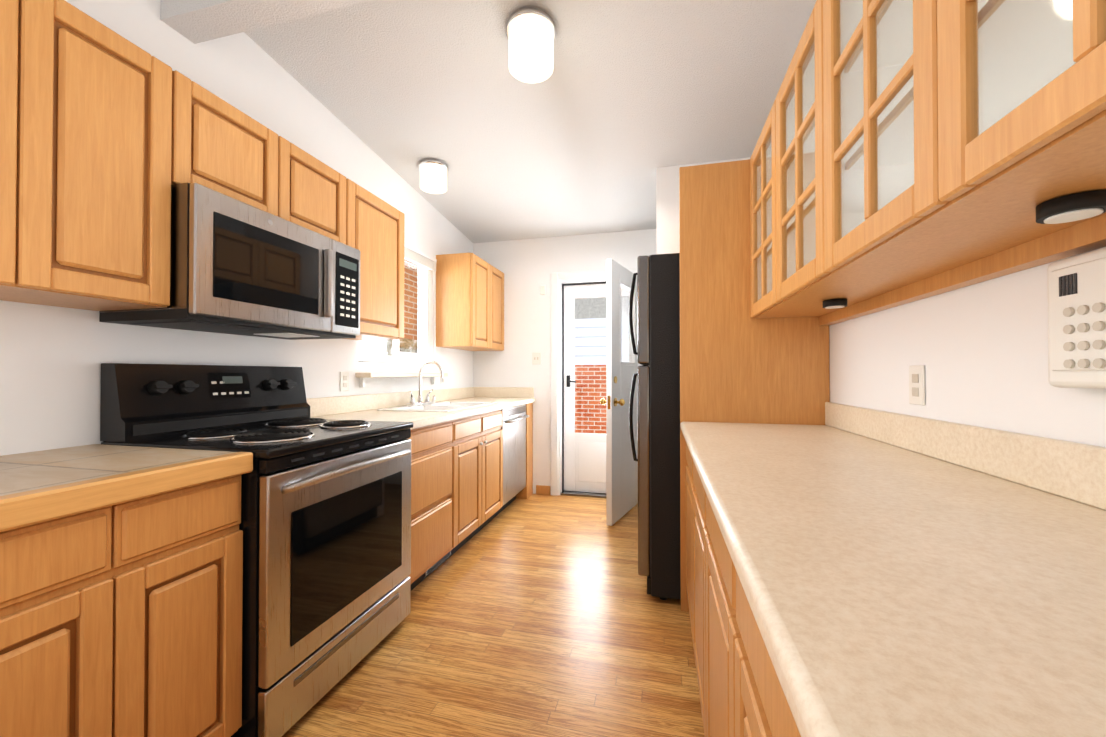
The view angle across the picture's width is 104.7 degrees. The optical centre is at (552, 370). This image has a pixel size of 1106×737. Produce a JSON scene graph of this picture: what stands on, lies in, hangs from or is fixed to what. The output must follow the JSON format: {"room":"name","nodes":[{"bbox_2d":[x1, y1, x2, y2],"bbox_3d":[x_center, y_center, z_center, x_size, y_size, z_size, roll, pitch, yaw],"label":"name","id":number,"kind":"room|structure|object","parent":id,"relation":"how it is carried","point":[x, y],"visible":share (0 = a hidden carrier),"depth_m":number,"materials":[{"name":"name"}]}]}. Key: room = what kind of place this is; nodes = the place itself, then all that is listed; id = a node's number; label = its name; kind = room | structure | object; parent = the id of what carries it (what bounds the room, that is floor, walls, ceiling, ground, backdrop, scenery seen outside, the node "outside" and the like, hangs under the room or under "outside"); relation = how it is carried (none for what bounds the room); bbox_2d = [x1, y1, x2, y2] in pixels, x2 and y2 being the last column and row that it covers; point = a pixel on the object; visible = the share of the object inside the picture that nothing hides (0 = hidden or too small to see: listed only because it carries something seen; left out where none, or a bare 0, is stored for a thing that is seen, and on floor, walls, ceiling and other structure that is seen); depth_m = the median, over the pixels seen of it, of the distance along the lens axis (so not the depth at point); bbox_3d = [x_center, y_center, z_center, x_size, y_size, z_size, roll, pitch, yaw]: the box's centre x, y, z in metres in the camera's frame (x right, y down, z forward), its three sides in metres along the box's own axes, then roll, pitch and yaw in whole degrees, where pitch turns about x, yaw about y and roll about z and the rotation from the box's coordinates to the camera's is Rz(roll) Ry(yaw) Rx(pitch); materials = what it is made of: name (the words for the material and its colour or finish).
{"room":"kitchen","nodes":[
{"label":"kitchen","id":0,"kind":"room"},
{"bbox_2d":[0,0,472,455],"bbox_3d":[-1.546,-0.419,1.548,0.150,3.150,5.900,0,-1,14],"label":"wall","id":1,"kind":"structure","parent":0,"point":[52,358],"depth_m":1.76,"materials":[{"name":"white paint"}]},
{"bbox_2d":[0,0,67,299],"bbox_3d":[-1.461,-0.575,0.890,0.328,0.750,0.447,0,-1,14],"label":"upper cabinet","id":2,"kind":"object","parent":1,"relation":"attached to","point":[33,33],"depth_m":1.03,"materials":[{"name":"brown wood"}]},
{"bbox_2d":[3,3,183,310],"bbox_3d":[-1.389,-0.572,1.181,0.328,0.750,0.386,0,-1,14],"label":"upper cabinet","id":3,"kind":"object","parent":1,"relation":"attached to","point":[109,137],"depth_m":1.20,"materials":[{"name":"brown wood"}]},
{"bbox_2d":[180,76,295,223],"bbox_3d":[-1.289,-0.763,1.582,0.328,0.360,0.433,0,-1,14],"label":"upper cabinet","id":4,"kind":"object","parent":1,"relation":"attached to","point":[228,152],"depth_m":1.53,"materials":[{"name":"brown wood"}]},
{"bbox_2d":[99,183,359,339],"bbox_3d":[-1.192,-0.365,1.723,0.443,0.424,0.754,0,-1,14],"label":"microwave","id":5,"kind":"object","parent":4,"relation":"attached to","point":[238,267],"visible":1,"depth_m":1.50,"materials":[{"name":"silver metal"}]},
{"bbox_2d":[296,146,351,246],"bbox_3d":[-1.210,-0.760,1.900,0.328,0.360,0.432,0,-1,14],"label":"upper cabinet","id":6,"kind":"object","parent":1,"relation":"attached to","point":[323,194],"depth_m":1.92,"materials":[{"name":"brown wood"}]},
{"bbox_2d":[340,372,348,390],"bbox_3d":[-1.223,0.065,2.505,0.008,0.114,0.070,0,-1,14],"label":"electrical outlet","id":7,"kind":"object","parent":1,"relation":"attached to","point":[344,381],"visible":1,"depth_m":2.50,"materials":[{"name":"white plastic"}]},
{"bbox_2d":[342,181,404,339],"bbox_3d":[-1.098,-0.561,2.344,0.328,0.750,0.483,0,-1,14],"label":"upper cabinet","id":8,"kind":"object","parent":1,"relation":"attached to","point":[378,228],"depth_m":2.31,"materials":[{"name":"brown wood"}]},
{"bbox_2d":[358,242,436,363],"bbox_3d":[-1.145,-0.485,3.083,0.180,0.870,0.912,0,-1,14],"label":"window","id":9,"kind":"structure","parent":1,"relation":"in","point":[426,264],"depth_m":3.33,"materials":[{"name":"white plastic"}]},
{"bbox_2d":[355,373,447,387],"bbox_3d":[-1.033,0.064,3.046,0.113,0.092,0.962,0,-1,14],"label":"ledge shelf","id":10,"kind":"object","parent":1,"relation":"attached to","point":[364,376],"visible":0.96,"depth_m":2.78,"materials":[{"name":"laminate"}]},
{"bbox_2d":[436,253,495,350],"bbox_3d":[-0.759,-0.574,3.700,0.328,0.760,0.423,0,-1,14],"label":"upper cabinet","id":11,"kind":"object","parent":1,"relation":"attached to","point":[465,282],"depth_m":3.51,"materials":[{"name":"brown wood"}]},
{"bbox_2d":[496,268,503,350],"bbox_3d":[-0.684,-0.571,4.000,0.328,0.760,0.423,0,-1,14],"label":"upper cabinet","id":12,"kind":"object","parent":1,"relation":"attached to","point":[499,275],"depth_m":4.06,"materials":[{"name":"brown wood"}]},
{"bbox_2d":[282,494,703,736],"bbox_3d":[-0.241,1.203,1.208,2.840,0.100,5.900,0,-1,14],"label":"floor","id":13,"kind":"structure","parent":0,"point":[535,615],"depth_m":1.77,"materials":[{"name":"brown wood"}]},
{"bbox_2d":[0,444,252,736],"bbox_3d":[-1.333,0.691,0.726,0.653,0.916,1.220,0,-1,14],"label":"base cabinet","id":14,"kind":"object","parent":13,"relation":"on","point":[121,590],"visible":0.98,"depth_m":0.98,"materials":[{"name":"brown wood"}]},
{"bbox_2d":[100,363,412,736],"bbox_3d":[-1.043,0.569,1.677,0.736,1.178,0.756,0,-1,14],"label":"stove","id":15,"kind":"object","parent":13,"relation":"on","point":[325,526],"visible":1,"depth_m":1.47,"materials":[{"name":"black metal"}]},
{"bbox_2d":[407,418,462,590],"bbox_3d":[-0.943,0.728,2.354,0.619,0.872,0.602,0,-1,14],"label":"base cabinet","id":16,"kind":"object","parent":13,"relation":"on","point":[456,484],"depth_m":2.32,"materials":[{"name":"brown wood"}]},
{"bbox_2d":[306,360,534,429],"bbox_3d":[-0.743,0.186,3.112,0.643,0.510,2.160,0,-1,14],"label":"countertop","id":17,"kind":"structure","parent":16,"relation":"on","point":[419,408],"depth_m":2.85,"materials":[{"name":"laminate"}]},
{"bbox_2d":[463,403,532,498],"bbox_3d":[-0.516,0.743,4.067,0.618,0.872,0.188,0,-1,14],"label":"base cabinet","id":18,"kind":"object","parent":13,"relation":"on","point":[482,433],"depth_m":3.01,"materials":[{"name":"brown wood"}]},
{"bbox_2d":[492,404,529,518],"bbox_3d":[-0.577,0.742,3.672,0.635,0.868,0.600,0,-1,14],"label":"dishwasher","id":19,"kind":"object","parent":13,"relation":"on","point":[513,427],"visible":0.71,"depth_m":3.56,"materials":[{"name":"silver metal"}]},
{"bbox_2d":[629,253,679,599],"bbox_3d":[0.886,0.292,2.414,0.855,1.745,0.720,0,-1,14],"label":"fridge","id":20,"kind":"object","parent":13,"relation":"on","point":[658,319],"visible":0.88,"depth_m":2.13,"materials":[{"name":"grey metal"}]},
{"bbox_2d":[686,443,697,680],"bbox_3d":[0.771,0.717,1.307,0.618,0.876,0.577,0,-1,14],"label":"base cabinet","id":21,"kind":"object","parent":13,"relation":"on","point":[691,471],"depth_m":1.63,"materials":[{"name":"brown wood"}]},
{"bbox_2d":[698,474,717,736],"bbox_3d":[0.660,0.713,0.861,0.618,0.876,0.578,0,-1,14],"label":"base cabinet","id":22,"kind":"object","parent":13,"relation":"on","point":[707,522],"depth_m":1.11,"materials":[{"name":"brown wood"}]},
{"bbox_2d":[679,159,829,611],"bbox_3d":[0.930,0.086,1.998,0.643,2.150,0.020,0,-1,14],"label":"end panel","id":23,"kind":"object","parent":13,"relation":"on","point":[738,364],"visible":0.54,"depth_m":2.02,"materials":[{"name":"brown wood"}]},
{"bbox_2d":[718,525,793,736],"bbox_3d":[0.548,0.709,0.415,0.618,0.876,0.577,0,-1,14],"label":"base cabinet","id":24,"kind":"object","parent":13,"relation":"on","point":[741,693],"depth_m":0.66,"materials":[{"name":"brown wood"}]},
{"bbox_2d":[794,720,800,736],"bbox_3d":[0.436,0.705,-0.032,0.618,0.876,0.577,0,-1,14],"label":"base cabinet","id":25,"kind":"object","parent":13,"relation":"on","point":[796,732],"depth_m":0.39,"materials":[{"name":"brown wood"}]},
{"bbox_2d":[680,402,1105,736],"bbox_3d":[0.590,0.202,0.637,0.643,0.143,2.778,0,-1,14],"label":"countertop","id":26,"kind":"structure","parent":25,"relation":"on","point":[901,575],"depth_m":0.50,"materials":[{"name":"laminate"}]},
{"bbox_2d":[244,0,816,242],"bbox_3d":[-0.241,-1.622,1.233,2.840,0.687,5.900,0,-1,14],"label":"ceiling","id":27,"kind":"structure","parent":0,"point":[608,116],"depth_m":2.24,"materials":[{"name":"white paint"}]},
{"bbox_2d":[160,0,371,43],"bbox_3d":[-0.214,-1.466,1.339,2.538,0.320,0.120,0,-1,14],"label":"ceiling beam","id":28,"kind":"structure","parent":27,"relation":"attached to","point":[196,21],"depth_m":1.57,"materials":[{"name":"white paint"}]},
{"bbox_2d":[419,159,447,193],"bbox_3d":[-0.818,-1.321,2.921,0.196,0.154,0.196,0,-1,14],"label":"ceiling light","id":29,"kind":"object","parent":27,"relation":"attached to","point":[433,176],"visible":1,"depth_m":2.85,"materials":[{"name":"white glass"}]},
{"bbox_2d":[507,7,554,82],"bbox_3d":[-0.095,-1.400,1.855,0.212,0.174,0.212,0,-1,14],"label":"ceiling light","id":30,"kind":"object","parent":27,"relation":"attached to","point":[531,34],"visible":1,"depth_m":1.79,"materials":[{"name":"white glass"}]},
{"bbox_2d":[473,229,655,494],"bbox_3d":[0.456,-0.396,4.012,2.540,3.150,0.150,0,-1,14],"label":"wall","id":31,"kind":"structure","parent":0,"point":[527,267],"depth_m":4.08,"materials":[{"name":"white paint"}]},
{"bbox_2d":[532,352,540,363],"bbox_3d":[-0.158,-0.113,4.078,0.085,0.115,0.012,0,-1,14],"label":"switch plate","id":32,"kind":"object","parent":31,"relation":"attached to","point":[536,357],"visible":1,"depth_m":4.08,"materials":[{"name":"white plastic"}]},
{"bbox_2d":[540,285,544,294],"bbox_3d":[-0.096,-0.763,4.064,0.045,0.085,0.021,0,-1,14],"label":"sensor","id":33,"kind":"object","parent":31,"relation":"attached to","point":[542,290],"visible":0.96,"depth_m":4.05,"materials":[{"name":"white plastic"}]},
{"bbox_2d":[536,485,549,494],"bbox_3d":[-0.093,1.137,4.049,0.140,0.085,0.015,0,-1,14],"label":"baseboard","id":34,"kind":"structure","parent":31,"relation":"attached to","point":[542,490],"depth_m":4.04,"materials":[{"name":"brown wood"}]},
{"bbox_2d":[551,268,649,497],"bbox_3d":[0.449,0.129,3.998,0.930,2.100,0.166,0,-1,14],"label":"door frame","id":35,"kind":"structure","parent":31,"relation":"attached to","point":[558,280],"depth_m":4.02,"materials":[{"name":"white wood"}]},
{"bbox_2d":[562,282,641,493],"bbox_3d":[0.453,0.164,4.016,0.752,1.991,0.093,0,-1,14],"label":"storm door","id":36,"kind":"structure","parent":31,"relation":"in","point":[583,462],"depth_m":4.09,"materials":[{"name":"white plastic"}]},
{"bbox_2d":[600,259,640,525],"bbox_3d":[0.599,0.165,3.525,0.197,1.996,0.753,0,-1,29],"label":"entry door","id":37,"kind":"structure","parent":31,"relation":"in","point":[621,482],"depth_m":3.32,"materials":[{"name":"white wood"}]},
{"bbox_2d":[656,157,750,253],"bbox_3d":[1.079,-0.407,2.831,0.760,3.150,0.100,0,-1,14],"label":"wall","id":38,"kind":"structure","parent":0,"point":[667,214],"depth_m":2.86,"materials":[{"name":"white paint"}]},
{"bbox_2d":[829,247,1105,446],"bbox_3d":[1.064,-0.424,0.896,0.150,3.150,5.900,0,-1,14],"label":"wall","id":39,"kind":"structure","parent":0,"point":[979,351],"depth_m":1.04,"materials":[{"name":"white paint"}]},
{"bbox_2d":[750,122,873,319],"bbox_3d":[1.016,-0.619,1.701,0.328,0.747,0.521,0,-1,14],"label":"upper cabinet","id":40,"kind":"object","parent":39,"relation":"attached to","point":[758,310],"depth_m":1.84,"materials":[{"name":"brown wood"}]},
{"bbox_2d":[823,299,846,308],"bbox_3d":[0.979,-0.230,1.483,0.072,0.025,0.072,0,-1,14],"label":"puck light","id":41,"kind":"object","parent":40,"relation":"attached to","point":[834,303],"visible":1,"depth_m":1.46,"materials":[{"name":"black plastic"}]},
{"bbox_2d":[766,27,949,307],"bbox_3d":[0.912,-0.623,1.284,0.328,0.747,0.581,0,-1,14],"label":"upper cabinet","id":42,"kind":"object","parent":39,"relation":"attached to","point":[786,286],"depth_m":1.44,"materials":[{"name":"brown wood"}]},
{"bbox_2d":[909,365,924,405],"bbox_3d":[1.074,0.044,1.261,0.008,0.116,0.072,0,-1,14],"label":"electrical outlet","id":43,"kind":"object","parent":39,"relation":"attached to","point":[916,384],"visible":1,"depth_m":1.25,"materials":[{"name":"white plastic"}]},
{"bbox_2d":[806,0,1105,283],"bbox_3d":[0.800,-0.627,0.838,0.328,0.747,0.582,0,-1,14],"label":"upper cabinet","id":44,"kind":"object","parent":39,"relation":"attached to","point":[853,236],"depth_m":0.98,"materials":[{"name":"brown wood"}]},
{"bbox_2d":[1036,190,1105,223],"bbox_3d":[0.766,-0.238,0.629,0.072,0.025,0.072,0,-1,14],"label":"puck light","id":45,"kind":"object","parent":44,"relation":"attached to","point":[1075,207],"visible":1,"depth_m":0.61,"materials":[{"name":"black plastic"}]},
{"bbox_2d":[898,0,1105,231],"bbox_3d":[0.689,-0.631,0.392,0.328,0.747,0.581,0,-1,14],"label":"upper cabinet","id":46,"kind":"object","parent":39,"relation":"attached to","point":[906,151],"depth_m":0.60,"materials":[{"name":"brown wood"}]},
{"bbox_2d":[1047,247,1105,388],"bbox_3d":[0.876,-0.087,0.564,0.054,0.232,0.470,0,-1,14],"label":"intercom","id":47,"kind":"object","parent":39,"relation":"attached to","point":[1076,286],"visible":1,"depth_m":0.73,"materials":[{"name":"white plastic"}]},
{"label":"outside","id":48,"kind":"structure","parent":0,"visible":0},
{"bbox_2d":[362,259,417,355],"bbox_3d":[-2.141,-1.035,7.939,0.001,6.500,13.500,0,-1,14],"label":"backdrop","id":49,"kind":"structure","parent":48,"point":[412,328],"depth_m":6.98,"materials":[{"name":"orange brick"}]},
{"bbox_2d":[575,297,628,432],"bbox_3d":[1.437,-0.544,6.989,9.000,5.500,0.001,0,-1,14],"label":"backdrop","id":50,"kind":"structure","parent":48,"point":[586,368],"depth_m":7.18,"materials":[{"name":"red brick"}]}
]}

